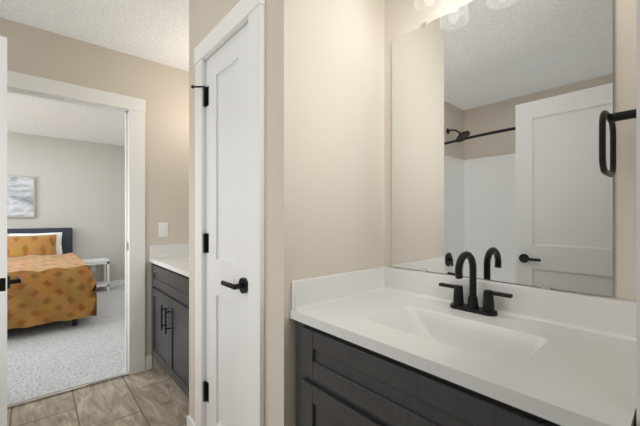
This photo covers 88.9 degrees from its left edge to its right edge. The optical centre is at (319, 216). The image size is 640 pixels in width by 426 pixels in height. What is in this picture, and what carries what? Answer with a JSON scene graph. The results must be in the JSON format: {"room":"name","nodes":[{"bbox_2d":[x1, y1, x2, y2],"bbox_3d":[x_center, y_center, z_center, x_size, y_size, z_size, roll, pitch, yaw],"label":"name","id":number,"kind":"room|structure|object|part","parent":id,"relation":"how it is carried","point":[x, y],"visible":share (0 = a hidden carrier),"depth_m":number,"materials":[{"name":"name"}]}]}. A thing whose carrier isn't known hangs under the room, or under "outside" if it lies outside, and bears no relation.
{"room":"bathroom","nodes":[
{"label":"bathroom","id":0,"kind":"room"},
{"bbox_2d":[7,131,124,281],"bbox_3d":[-3.533,-0.020,3.277,4.600,2.440,3.695,0,0,-41],"label":"wall","id":1,"kind":"structure","parent":0,"point":[80,185],"depth_m":5.28,"materials":[{"name":"grey paint"}]},
{"bbox_2d":[7,175,34,217],"bbox_3d":[-4.594,-0.295,4.644,0.805,0.610,0.033,0,0,-41],"label":"picture","id":2,"kind":"object","parent":1,"relation":"attached to","point":[20,189],"visible":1,"depth_m":4.79,"materials":[{"name":"white"}]},
{"bbox_2d":[91,265,95,270],"bbox_3d":[-3.753,0.843,5.402,0.070,0.115,0.006,0,0,-41],"label":"outlet plate","id":3,"kind":"object","parent":1,"relation":"attached to","point":[93,267],"visible":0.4,"depth_m":5.40,"materials":[{"name":"white"}]},
{"bbox_2d":[96,279,194,425],"bbox_3d":[-2.830,1.144,2.474,4.200,0.112,5.628,0,0,-41],"label":"trim","id":4,"kind":"structure","parent":1,"relation":"attached to","point":[148,360],"depth_m":2.57,"materials":[{"name":"white wood"}]},
{"bbox_3d":[-2.830,1.144,2.474,4.200,0.112,5.628,0,0,-41],"label":"baseboard","id":5,"kind":"part","parent":4,"relation":"part of","materials":[{"name":"white wood"}]},
{"bbox_2d":[7,285,124,398],"bbox_3d":[-3.586,1.224,3.337,4.600,0.072,3.855,0,0,-41],"label":"floor","id":6,"kind":"structure","parent":0,"point":[48,355],"depth_m":2.92,"materials":[{"name":"grey carpet"}]},
{"bbox_2d":[7,228,96,328],"bbox_3d":[-3.848,0.679,3.803,1.806,1.018,2.238,0,0,-41],"label":"bed","id":7,"kind":"object","parent":6,"relation":"on","point":[56,284],"visible":0.98,"depth_m":3.46,"materials":[{"name":"orange fabric"}]},
{"bbox_2d":[82,258,109,291],"bbox_3d":[-3.621,0.936,5.229,0.370,0.503,0.370,0,0,-41],"label":"nightstand","id":8,"kind":"object","parent":6,"relation":"on","point":[95,261],"visible":0.56,"depth_m":5.20,"materials":[{"name":"white"}]},
{"bbox_2d":[7,368,127,404],"bbox_3d":[-1.784,1.224,2.277,0.805,0.072,0.113,0,0,-41],"label":"threshold","id":9,"kind":"object","parent":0,"point":[119,371],"visible":0.22,"depth_m":2.29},
{"bbox_2d":[0,17,188,367],"bbox_3d":[-2.278,-0.020,1.843,4.600,2.440,0.115,0,0,-41],"label":"wall","id":10,"kind":"structure","parent":0,"point":[33,51],"depth_m":2.58,"materials":[{"name":"beige paint"}]},
{"bbox_2d":[0,36,20,425],"bbox_3d":[-1.741,0.182,1.747,0.765,2.020,0.141,0,0,42],"label":"bedroom door","id":11,"kind":"structure","parent":10,"relation":"in","point":[5,281],"depth_m":1.50,"materials":[{"name":"white"}]},
{"bbox_2d":[7,70,145,408],"bbox_3d":[-1.784,0.127,2.277,1.009,2.145,0.161,0,0,-41],"label":"door frame","id":12,"kind":"structure","parent":10,"relation":"in","point":[134,109],"depth_m":2.49,"materials":[{"name":"white wood"}]},
{"bbox_2d":[159,223,167,236],"bbox_3d":[-1.270,0.103,2.643,0.072,0.117,0.008,0,0,-41],"label":"switch plate","id":13,"kind":"object","parent":10,"relation":"attached to","point":[163,227],"visible":1,"depth_m":2.64,"materials":[{"name":"white plastic"}]},
{"bbox_2d":[0,0,188,145],"bbox_3d":[-2.089,-1.270,1.627,4.600,0.060,8.400,0,0,-41],"label":"ceiling","id":14,"kind":"structure","parent":0,"point":[157,31],"depth_m":2.24,"materials":[{"name":"white paint"}]},
{"bbox_2d":[7,366,188,425],"bbox_3d":[-0.331,1.230,0.529,3.400,0.060,4.432,0,0,-41],"label":"floor","id":15,"kind":"structure","parent":0,"point":[151,397],"depth_m":2.06,"materials":[{"name":"tile"}]},
{"bbox_2d":[149,243,188,397],"bbox_3d":[-0.845,0.712,2.364,0.552,0.977,0.984,0,0,-41],"label":"vanity","id":16,"kind":"object","parent":15,"relation":"on","point":[170,262],"visible":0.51,"depth_m":2.21,"materials":[{"name":"black wood"}]},
{"bbox_2d":[291,266,635,425],"bbox_3d":[0.365,0.712,0.974,0.560,0.977,0.859,0,0,-41],"label":"vanity","id":17,"kind":"object","parent":15,"relation":"on","point":[384,345],"visible":0.99,"depth_m":0.90,"materials":[{"name":"black"}]},
{"bbox_2d":[439,251,512,315],"bbox_3d":[0.493,0.218,1.093,0.141,0.208,0.246,0,0,-41],"label":"faucet","id":18,"kind":"object","parent":17,"relation":"on","point":[488,309],"visible":1,"depth_m":1.11,"materials":[{"name":"black metal"}]},
{"bbox_2d":[189,0,383,425],"bbox_3d":[-0.216,-0.020,1.648,0.555,2.440,0.915,0,0,-41],"label":"wall","id":19,"kind":"structure","parent":0,"point":[324,59],"depth_m":1.23,"materials":[{"name":"beige paint"}]},
{"bbox_2d":[191,23,247,425],"bbox_3d":[-0.437,0.204,1.481,0.510,1.975,0.155,0,0,41],"label":"closet door","id":20,"kind":"structure","parent":19,"relation":"in","point":[225,93],"depth_m":1.48,"materials":[{"name":"white"}]},
{"bbox_2d":[194,0,264,425],"bbox_3d":[-0.391,0.164,1.485,0.123,2.073,0.656,0,0,-41],"label":"door frame","id":21,"kind":"structure","parent":19,"relation":"in","point":[251,12],"depth_m":1.26,"materials":[{"name":"white wood"}]},
{"bbox_2d":[384,0,635,300],"bbox_3d":[0.025,-0.020,1.869,0.100,2.440,2.880,0,0,-41],"label":"wall","id":22,"kind":"structure","parent":0,"point":[401,17],"depth_m":0.89,"materials":[{"name":"beige paint"}]},
{"bbox_2d":[392,0,612,296],"bbox_3d":[0.562,-0.281,1.172,0.008,1.017,0.735,0,0,-41],"label":"mirror","id":23,"kind":"object","parent":22,"relation":"attached to","point":[497,105],"visible":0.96,"depth_m":1.09,"materials":[{"name":"clear glass"}]},
{"bbox_3d":[-0.105,-0.020,-0.085,2.670,2.440,0.110,0,0,-41],"label":"wall","id":24,"kind":"structure","parent":0,"visible":0},
{"bbox_2d":[599,109,635,176],"bbox_3d":[0.745,-0.188,0.789,0.169,0.172,0.085,0,0,-41],"label":"towel ring","id":25,"kind":"object","parent":24,"relation":"attached to","point":[605,115],"visible":1,"depth_m":0.78,"materials":[{"name":"black metal"}]},
{"bbox_2d":[636,0,639,425],"bbox_3d":[0.550,0.170,0.480,0.020,2.060,0.119,0,0,-41],"label":"trim","id":26,"kind":"structure","parent":24,"relation":"attached to","point":[637,1],"depth_m":0.52,"materials":[{"name":"white"}]}
]}

